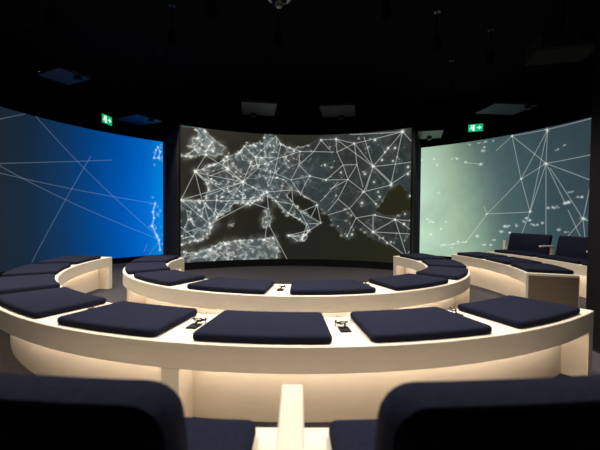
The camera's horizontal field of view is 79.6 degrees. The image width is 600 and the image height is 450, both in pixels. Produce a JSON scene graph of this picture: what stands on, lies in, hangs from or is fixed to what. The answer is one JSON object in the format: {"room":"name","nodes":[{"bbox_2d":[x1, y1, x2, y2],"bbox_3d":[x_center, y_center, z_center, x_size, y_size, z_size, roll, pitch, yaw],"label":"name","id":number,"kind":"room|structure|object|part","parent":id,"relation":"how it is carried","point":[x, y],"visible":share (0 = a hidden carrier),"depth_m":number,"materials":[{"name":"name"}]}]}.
{"room":"immersive screening theater","nodes":[
{"label":"immersive screening theater","id":0,"kind":"room"},
{"bbox_2d":[0,89,94,129],"bbox_3d":[-6.643,-1.014,4.976,0.100,3.800,13.200,0,2,0],"label":"wall","id":1,"kind":"structure","parent":0,"point":[8,100],"depth_m":8.79,"materials":[{"name":"black paint"}]},
{"bbox_2d":[0,0,594,131],"bbox_3d":[0.022,-2.914,4.924,13.200,0.100,13.200,0,2,0],"label":"ceiling","id":2,"kind":"structure","parent":0,"point":[392,64],"depth_m":6.37,"materials":[{"name":"black paint"}]},
{"bbox_2d":[37,16,90,84],"bbox_3d":[-3.335,-2.468,5.084,0.540,0.850,0.430,1,2,28],"label":"ceiling panel","id":3,"kind":"object","parent":2,"relation":"hanging from","point":[59,73],"visible":0.97,"depth_m":5.04,"materials":[{"name":"metal"}]},
{"bbox_3d":[-3.230,-2.506,4.874,0.007,0.760,0.008,1,2,28],"label":"hanger rod","id":4,"kind":"part","parent":3,"relation":"part of","materials":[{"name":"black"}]},
{"bbox_3d":[-3.337,-2.115,5.093,0.540,0.045,0.430,1,2,28],"label":"plate","id":5,"kind":"part","parent":3,"relation":"part of","materials":[{"name":"metal"}]},
{"bbox_3d":[-3.103,-2.512,5.113,0.007,0.760,0.008,1,2,28],"label":"hanger rod","id":6,"kind":"part","parent":3,"relation":"part of","materials":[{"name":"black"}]},
{"bbox_2d":[100,93,111,126],"bbox_3d":[-4.330,-2.610,8.036,0.060,0.737,0.364,1,2,6],"label":"exit sign","id":7,"kind":"object","parent":2,"relation":"hanging from","point":[105,119],"visible":1,"depth_m":8.05,"materials":[{"name":"green plastic"}]},
{"bbox_2d":[114,112,162,125],"bbox_3d":[-3.325,-2.530,7.412,0.740,0.850,0.600,1,2,30],"label":"ceiling panel","id":8,"kind":"object","parent":2,"relation":"hanging from","point":[136,118],"visible":0.99,"depth_m":7.34,"materials":[{"name":"grey fabric"}]},
{"bbox_2d":[167,2,176,45],"bbox_3d":[-1.661,-2.614,4.683,0.120,0.512,0.120,0,2,0],"label":"ceiling spotlight","id":9,"kind":"object","parent":2,"relation":"hanging from","point":[172,34],"visible":1,"depth_m":4.65,"materials":[{"name":"black paint"}]},
{"bbox_2d":[241,59,276,117],"bbox_3d":[-0.752,-2.489,6.578,0.620,0.850,0.780,0,2,-8],"label":"projector","id":10,"kind":"object","parent":2,"relation":"hanging from","point":[253,108],"visible":1,"depth_m":6.47,"materials":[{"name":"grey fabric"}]},
{"bbox_3d":[-0.754,-2.136,6.588,0.620,0.045,0.780,0,2,-8],"label":"plate","id":11,"kind":"part","parent":10,"relation":"part of","materials":[{"name":"grey metal"}]},
{"bbox_3d":[-0.480,-2.524,6.302,0.007,0.760,0.008,0,2,-8],"label":"hanger rod","id":12,"kind":"part","parent":10,"relation":"part of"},
{"bbox_2d":[268,0,290,8],"bbox_3d":[-0.216,-2.547,3.734,0.260,0.574,0.260,0,2,0],"label":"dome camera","id":13,"kind":"object","parent":2,"relation":"attached to","point":[279,4],"visible":1,"depth_m":3.72,"materials":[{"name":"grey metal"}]},
{"bbox_2d":[319,74,354,119],"bbox_3d":[0.708,-2.481,6.694,0.630,0.850,0.754,1,2,9],"label":"projector","id":14,"kind":"object","parent":2,"relation":"hanging from","point":[341,110],"visible":1,"depth_m":6.56,"materials":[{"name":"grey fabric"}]},
{"bbox_3d":[0.705,-2.128,6.697,0.630,0.045,0.740,1,2,9],"label":"plate","id":15,"kind":"part","parent":14,"relation":"part of","materials":[{"name":"grey fabric"}]},
{"bbox_2d":[417,96,443,139],"bbox_3d":[2.868,-2.430,7.938,0.520,0.985,0.800,1,2,18],"label":"projector","id":16,"kind":"object","parent":2,"relation":"hanging from","point":[428,134],"visible":0.94,"depth_m":7.80,"materials":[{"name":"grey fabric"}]},
{"bbox_3d":[2.865,-2.010,7.949,0.520,0.045,0.800,1,2,18],"label":"plate","id":17,"kind":"part","parent":16,"relation":"part of","materials":[{"name":"white plastic"}]},
{"bbox_2d":[432,8,440,51],"bbox_3d":[1.819,-2.591,4.782,0.120,0.512,0.120,0,2,0],"label":"ceiling spotlight","id":18,"kind":"object","parent":2,"relation":"hanging from","point":[436,44],"visible":1,"depth_m":4.76,"materials":[{"name":"black paint"}]},
{"bbox_3d":[1.820,-2.672,4.780,0.018,0.350,0.018,0,2,-22],"label":"stem","id":19,"kind":"part","parent":18,"relation":"part of","materials":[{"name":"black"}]},
{"bbox_2d":[447,59,454,90],"bbox_3d":[2.639,-2.625,6.282,0.120,0.512,0.120,0,2,0],"label":"ceiling spotlight","id":20,"kind":"object","parent":2,"relation":"hanging from","point":[450,81],"visible":1,"depth_m":6.25,"materials":[{"name":"black paint"}]},
{"bbox_2d":[468,117,483,132],"bbox_3d":[4.007,-2.519,8.203,0.324,0.804,0.060,1,2,24],"label":"exit sign","id":21,"kind":"object","parent":2,"relation":"hanging from","point":[472,128],"visible":0.96,"depth_m":8.18,"materials":[{"name":"green plastic"}]},
{"bbox_2d":[486,27,494,65],"bbox_3d":[2.769,-2.596,5.232,0.120,0.512,0.120,0,2,0],"label":"ceiling spotlight","id":22,"kind":"object","parent":2,"relation":"hanging from","point":[489,55],"visible":1,"depth_m":5.21,"materials":[{"name":"black paint"}]},
{"bbox_2d":[475,58,537,114],"bbox_3d":[3.688,-2.453,6.470,0.780,0.850,0.610,0,2,-6],"label":"ceiling panel","id":23,"kind":"object","parent":2,"relation":"hanging from","point":[496,107],"visible":0.95,"depth_m":6.36,"materials":[{"name":"grey metal"}]},
{"bbox_3d":[3.686,-2.100,6.480,0.780,0.045,0.610,0,2,-6],"label":"plate","id":24,"kind":"part","parent":23,"relation":"part of","materials":[{"name":"grey metal"}]},
{"bbox_2d":[525,0,593,65],"bbox_3d":[3.279,-2.469,4.526,0.660,0.720,0.596,1,2,14],"label":"projector","id":25,"kind":"object","parent":2,"relation":"hanging from","point":[568,45],"visible":0.94,"depth_m":4.34,"materials":[{"name":"black plastic"}]},
{"bbox_2d":[0,262,599,427],"bbox_3d":[-0.007,0.985,5.028,13.200,0.100,13.200,0,2,0],"label":"floor","id":26,"kind":"structure","parent":0,"point":[9,363],"depth_m":6.10,"materials":[{"name":"grey carpet"}]},
{"bbox_2d":[0,106,163,276],"bbox_3d":[-4.341,-0.534,6.710,0.630,2.782,4.309,1,2,23],"label":"projection screen","id":27,"kind":"object","parent":26,"relation":"on","point":[66,189],"visible":0.95,"depth_m":6.99,"materials":[{"name":"blue paint"}]},
{"bbox_2d":[179,124,412,269],"bbox_3d":[-0.073,-0.510,7.276,4.579,2.767,0.946,0,2,0],"label":"projection screen","id":28,"kind":"object","parent":26,"relation":"on","point":[246,199],"visible":1,"depth_m":7.38,"materials":[{"name":"black paint"}]},
{"bbox_2d":[164,123,180,255],"bbox_3d":[-2.741,-0.556,7.668,0.040,2.800,1.890,0,2,-30],"label":"trim","id":29,"kind":"structure","parent":28,"relation":"attached to","point":[171,142],"depth_m":7.58,"materials":[{"name":"black fabric"}]},
{"bbox_2d":[123,256,469,316],"bbox_3d":[0.059,0.733,4.150,4.240,0.450,2.765,0,2,-8],"label":"bench","id":30,"kind":"object","parent":26,"relation":"on","point":[449,295],"visible":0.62,"depth_m":2.96,"materials":[{"name":"beige laminate"}]},
{"bbox_3d":[-1.651,0.801,3.624,0.148,0.318,0.096,-1,2,-38],"label":"leg","id":31,"kind":"part","parent":30,"relation":"part of","materials":[{"name":"beige laminate"}]},
{"bbox_2d":[125,262,170,273],"bbox_3d":[-1.719,0.474,4.047,0.445,0.048,0.661,0,2,-26],"label":"seat cushion","id":32,"kind":"object","parent":30,"relation":"on","point":[130,268],"visible":0.93,"depth_m":3.88,"materials":[{"name":"blue fabric"}]},
{"bbox_2d":[131,255,178,262],"bbox_3d":[-1.909,0.453,4.789,0.445,0.048,0.661,0,2,-2],"label":"seat cushion","id":33,"kind":"object","parent":30,"relation":"on","point":[151,258],"visible":0.9,"depth_m":4.65,"materials":[{"name":"blue fabric"}]},
{"bbox_2d":[134,270,204,285],"bbox_3d":[-1.247,0.493,3.443,0.661,0.048,0.445,2,2,40],"label":"seat cushion","id":34,"kind":"object","parent":30,"relation":"on","point":[166,277],"visible":1,"depth_m":3.32,"materials":[{"name":"blue fabric"}]},
{"bbox_2d":[187,277,274,293],"bbox_3d":[-0.556,0.508,3.075,0.697,0.048,0.447,1,2,16],"label":"seat cushion","id":35,"kind":"object","parent":30,"relation":"on","point":[217,284],"visible":1,"depth_m":2.95,"materials":[{"name":"blue fabric"}]},
{"bbox_2d":[276,283,285,290],"bbox_3d":[-0.170,0.514,3.000,0.101,0.046,0.141,1,2,4],"label":"power outlet","id":36,"kind":"object","parent":30,"relation":"on","point":[281,288],"visible":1,"depth_m":2.99,"materials":[{"name":"black plastic"}]},
{"bbox_2d":[290,279,375,294],"bbox_3d":[0.241,0.516,3.023,0.697,0.048,0.447,0,2,-9],"label":"seat cushion","id":37,"kind":"object","parent":30,"relation":"on","point":[347,286],"visible":1,"depth_m":2.87,"materials":[{"name":"blue fabric"}]},
{"bbox_3d":[1.677,0.771,5.653,0.473,0.318,0.090,0,2,-24],"label":"panel","id":38,"kind":"part","parent":30,"relation":"part of","materials":[{"name":"beige laminate"}]},
{"bbox_2d":[369,273,448,290],"bbox_3d":[0.986,0.513,3.307,0.697,0.048,0.447,-1,2,-33],"label":"seat cushion","id":39,"kind":"object","parent":30,"relation":"on","point":[408,281],"visible":1,"depth_m":3.19,"materials":[{"name":"blue fabric"}]},
{"bbox_2d":[400,253,445,260],"bbox_3d":[1.788,0.466,5.302,0.443,0.048,0.633,0,2,-13],"label":"seat cushion","id":40,"kind":"object","parent":30,"relation":"on","point":[415,256],"visible":0.93,"depth_m":5.15,"materials":[{"name":"blue fabric"}]},
{"bbox_2d":[416,266,467,279],"bbox_3d":[1.536,0.503,3.857,0.444,0.048,0.654,1,2,33],"label":"seat cushion","id":41,"kind":"object","parent":30,"relation":"on","point":[452,273],"visible":0.97,"depth_m":3.71,"materials":[{"name":"blue fabric"}]},
{"bbox_2d":[422,259,465,267],"bbox_3d":[1.810,0.486,4.558,0.444,0.048,0.640,1,2,10],"label":"seat cushion","id":42,"kind":"object","parent":30,"relation":"on","point":[429,262],"visible":0.9,"depth_m":4.41,"materials":[{"name":"blue fabric"}]},
{"bbox_3d":[1.866,0.813,4.143,0.148,0.318,0.096,1,2,21],"label":"leg","id":43,"kind":"part","parent":30,"relation":"part of","materials":[{"name":"beige laminate"}]},
{"bbox_2d":[0,257,593,422],"bbox_3d":[-1.059,0.754,3.043,5.890,0.450,2.162,1,2,29],"label":"bench","id":44,"kind":"object","parent":26,"relation":"on","point":[348,377],"visible":0.53,"depth_m":1.87,"materials":[{"name":"beige laminate"}]},
{"bbox_2d":[0,274,59,294],"bbox_3d":[-2.350,0.495,3.078,0.461,0.048,0.731,-1,2,-38],"label":"seat cushion","id":45,"kind":"object","parent":44,"relation":"on","point":[10,284],"visible":0.93,"depth_m":2.95,"materials":[{"name":"blue fabric"}]},
{"bbox_2d":[1,263,70,276],"bbox_3d":[-2.773,0.472,3.827,0.461,0.048,0.731,0,2,-21],"label":"seat cushion","id":46,"kind":"object","parent":44,"relation":"on","point":[29,269],"visible":0.98,"depth_m":3.67,"materials":[{"name":"blue fabric"}]},
{"bbox_2d":[0,287,105,317],"bbox_3d":[-1.724,0.515,2.481,0.742,0.048,0.461,1,2,35],"label":"seat cushion","id":47,"kind":"object","parent":44,"relation":"on","point":[53,301],"visible":1,"depth_m":2.36,"materials":[{"name":"blue fabric"}]},
{"bbox_2d":[37,255,100,264],"bbox_3d":[-2.959,0.448,4.665,0.460,0.048,0.720,0,2,-4],"label":"seat cushion","id":48,"kind":"object","parent":44,"relation":"on","point":[72,259],"visible":0.92,"depth_m":4.51,"materials":[{"name":"blue fabric"}]},
{"bbox_3d":[-2.960,0.750,5.184,0.491,0.318,0.090,1,2,6],"label":"panel","id":49,"kind":"part","parent":44,"relation":"part of","materials":[{"name":"beige laminate"}]},
{"bbox_2d":[57,301,196,336],"bbox_3d":[-0.977,0.531,2.100,0.676,0.048,0.458,1,2,18],"label":"seat cushion","id":50,"kind":"object","parent":44,"relation":"on","point":[122,317],"visible":1,"depth_m":1.99,"materials":[{"name":"blue fabric"}]},
{"bbox_3d":[-0.623,0.856,1.831,0.096,0.318,0.148,1,2,11],"label":"leg","id":51,"kind":"part","parent":44,"relation":"part of","materials":[{"name":"beige laminate"}]},
{"bbox_2d":[185,312,207,328],"bbox_3d":[-0.588,0.534,2.021,0.112,0.051,0.157,1,2,11],"label":"power outlet","id":52,"kind":"object","parent":44,"relation":"on","point":[196,324],"visible":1,"depth_m":2.00,"materials":[{"name":"black plastic"}]},
{"bbox_3d":[-0.585,0.557,1.984,0.060,0.008,0.085,1,2,11],"label":"plate","id":53,"kind":"part","parent":52,"relation":"part of","materials":[{"name":"black plastic"}]},
{"bbox_2d":[193,310,331,343],"bbox_3d":[-0.177,0.541,1.949,0.687,0.048,0.459,1,2,3],"label":"seat cushion","id":54,"kind":"object","parent":44,"relation":"on","point":[235,326],"visible":1,"depth_m":1.81,"materials":[{"name":"blue fabric"}]},
{"bbox_2d":[334,315,351,332],"bbox_3d":[0.248,0.542,1.982,0.112,0.051,0.157,0,2,-5],"label":"power outlet","id":55,"kind":"object","parent":44,"relation":"on","point":[343,329],"visible":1,"depth_m":1.97,"materials":[{"name":"black plastic"}]},
{"bbox_3d":[0.241,0.564,1.946,0.060,0.008,0.085,0,2,-5],"label":"plate","id":56,"kind":"part","parent":55,"relation":"part of","materials":[{"name":"black plastic"}]},
{"bbox_2d":[350,307,491,341],"bbox_3d":[0.641,0.545,2.025,0.687,0.048,0.459,0,2,-13],"label":"seat cushion","id":57,"kind":"object","parent":44,"relation":"on","point":[426,323],"visible":1,"depth_m":1.90,"materials":[{"name":"blue fabric"}]},
{"bbox_2d":[458,295,579,327],"bbox_3d":[1.405,0.543,2.325,0.687,0.048,0.459,0,2,-30],"label":"seat cushion","id":58,"kind":"object","parent":44,"relation":"on","point":[514,311],"visible":1,"depth_m":2.22,"materials":[{"name":"blue fabric"}]},
{"bbox_3d":[1.763,0.854,2.566,0.090,0.318,0.491,-1,2,-38],"label":"panel","id":59,"kind":"part","parent":44,"relation":"part of","materials":[{"name":"beige laminate"}]},
{"bbox_2d":[0,372,599,449],"bbox_3d":[-0.022,0.648,0.995,3.776,0.787,0.895,0,2,0],"label":"seats","id":60,"kind":"object","parent":26,"relation":"on","point":[38,412],"visible":0.98,"depth_m":0.57,"materials":[{"name":"fabric"}]},
{"bbox_3d":[-0.499,0.423,0.655,0.606,0.325,0.171,1,2,6],"label":"backrest","id":61,"kind":"part","parent":60,"relation":"part of","materials":[{"name":"blue fabric"}]},
{"bbox_2d":[185,417,255,449],"bbox_3d":[-0.459,0.567,0.905,0.689,0.048,0.308,1,2,6],"label":"seat cushion","id":62,"kind":"object","parent":60,"relation":"on","point":[202,433],"visible":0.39,"depth_m":0.94,"materials":[{"name":"blue fabric"}]},
{"bbox_3d":[-0.019,0.438,0.815,0.057,0.024,0.285,0,2,0],"label":"armrest","id":63,"kind":"part","parent":60,"relation":"part of","materials":[{"name":"beige laminate"}]},
{"bbox_3d":[-0.022,0.658,0.995,3.776,0.132,0.895,0,2,0],"label":"seat","id":64,"kind":"part","parent":60,"relation":"part of","materials":[{"name":"beige laminate"}]},
{"bbox_2d":[329,419,376,449],"bbox_3d":[0.417,0.573,0.909,0.689,0.048,0.308,0,2,-7],"label":"seat cushion","id":65,"kind":"object","parent":60,"relation":"on","point":[360,434],"visible":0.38,"depth_m":0.94,"materials":[{"name":"blue fabric"}]},
{"bbox_3d":[0.432,0.429,0.656,0.606,0.325,0.171,0,2,-6],"label":"backrest","id":66,"kind":"part","parent":60,"relation":"part of","materials":[{"name":"blue fabric"}]},
{"bbox_2d":[411,126,420,252],"bbox_3d":[2.569,-0.525,7.948,0.040,2.800,2.180,1,2,22],"label":"trim","id":67,"kind":"structure","parent":26,"relation":"on","point":[416,174],"depth_m":7.76,"materials":[{"name":"black fabric"}]},
{"bbox_2d":[420,117,590,258],"bbox_3d":[4.320,-0.479,7.152,0.675,2.777,4.615,0,2,-28],"label":"projection screen","id":68,"kind":"object","parent":26,"relation":"on","point":[475,194],"visible":0.81,"depth_m":7.55,"materials":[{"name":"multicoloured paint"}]},
{"bbox_2d":[452,254,579,307],"bbox_3d":[2.804,0.733,4.927,0.678,0.450,2.230,0,2,0],"label":"bench","id":69,"kind":"object","parent":26,"relation":"on","point":[504,279],"visible":0.77,"depth_m":4.21,"materials":[{"name":"beige laminate"}]},
{"bbox_2d":[457,252,507,258],"bbox_3d":[2.807,0.467,5.583,0.464,0.048,0.623,0,2,-14],"label":"seat cushion","id":70,"kind":"object","parent":69,"relation":"on","point":[481,255],"visible":0.91,"depth_m":5.46,"materials":[{"name":"blue fabric"}]},
{"bbox_2d":[485,257,541,264],"bbox_3d":[2.893,0.485,4.915,0.464,0.048,0.623,0,2,-1],"label":"seat cushion","id":71,"kind":"object","parent":69,"relation":"on","point":[504,260],"visible":0.88,"depth_m":4.83,"materials":[{"name":"blue fabric"}]},
{"bbox_3d":[2.806,0.574,4.923,0.678,0.132,2.229,0,2,0],"label":"seat","id":72,"kind":"part","parent":69,"relation":"part of","materials":[{"name":"beige laminate"}]},
{"bbox_2d":[510,263,573,273],"bbox_3d":[2.825,0.502,4.245,0.464,0.048,0.623,1,2,12],"label":"seat cushion","id":73,"kind":"object","parent":69,"relation":"on","point":[528,267],"visible":1,"depth_m":4.05,"materials":[{"name":"blue fabric"}]},
{"bbox_3d":[2.740,0.825,3.937,0.491,0.318,0.090,1,2,19],"label":"panel","id":74,"kind":"part","parent":69,"relation":"part of","materials":[{"name":"beige laminate"}]},
{"bbox_2d":[487,233,587,297],"bbox_3d":[3.790,0.565,5.177,0.759,0.787,2.873,0,2,-4],"label":"bench","id":75,"kind":"object","parent":26,"relation":"on","point":[570,246],"visible":0.45,"depth_m":5.48,"materials":[{"name":"beige laminate"}]},
{"bbox_3d":[3.702,0.378,6.505,0.040,0.190,0.043,0,2,-24],"label":"post","id":76,"kind":"part","parent":75,"relation":"part of","materials":[{"name":"beige laminate"}]},
{"bbox_2d":[494,249,547,256],"bbox_3d":[3.650,0.462,5.980,0.331,0.048,0.806,0,2,-17],"label":"seat cushion","id":77,"kind":"object","parent":75,"relation":"on","point":[506,251],"visible":0.89,"depth_m":5.85,"materials":[{"name":"blue fabric"}]},
{"bbox_3d":[3.864,0.311,6.077,0.141,0.325,0.769,0,2,-17],"label":"backrest","id":78,"kind":"part","parent":75,"relation":"part of","materials":[{"name":"blue fabric"}]},
{"bbox_3d":[3.790,0.575,5.178,0.759,0.132,2.873,0,2,-4],"label":"seat","id":79,"kind":"part","parent":75,"relation":"part of","materials":[{"name":"beige laminate"}]},
{"bbox_3d":[3.866,0.334,5.650,0.240,0.024,0.040,0,2,-11],"label":"armrest","id":80,"kind":"part","parent":75,"relation":"part of","materials":[{"name":"beige laminate"}]},
{"bbox_3d":[3.959,0.421,5.671,0.050,0.151,0.040,0,2,-11],"label":"post","id":81,"kind":"part","parent":75,"relation":"part of","materials":[{"name":"beige laminate"}]},
{"bbox_2d":[536,255,586,263],"bbox_3d":[3.802,0.485,5.153,0.331,0.048,0.806,0,2,-4],"label":"seat cushion","id":82,"kind":"object","parent":75,"relation":"on","point":[574,260],"visible":0.84,"depth_m":5.07,"materials":[{"name":"blue fabric"}]},
{"bbox_3d":[4.033,0.335,5.201,0.141,0.325,0.762,0,2,-5],"label":"backrest","id":83,"kind":"part","parent":75,"relation":"part of","materials":[{"name":"blue fabric"}]},
{"bbox_2d":[586,0,599,353],"bbox_3d":[2.562,-0.885,2.707,0.400,3.800,0.490,0,2,0],"label":"pillar","id":84,"kind":"structure","parent":26,"relation":"on","point":[593,250],"depth_m":2.89,"materials":[{"name":"black paint"}]},
{"bbox_2d":[95,129,506,236],"bbox_3d":[0.008,-1.141,11.624,13.200,3.800,0.100,0,2,0],"label":"wall","id":85,"kind":"structure","parent":0,"point":[448,137],"depth_m":11.53,"materials":[{"name":"black paint"}]},
{"bbox_2d":[507,97,591,134],"bbox_3d":[6.657,-0.915,4.976,0.100,3.800,13.200,0,2,0],"label":"wall","id":86,"kind":"structure","parent":0,"point":[580,110],"depth_m":9.11,"materials":[{"name":"black paint"}]}
]}

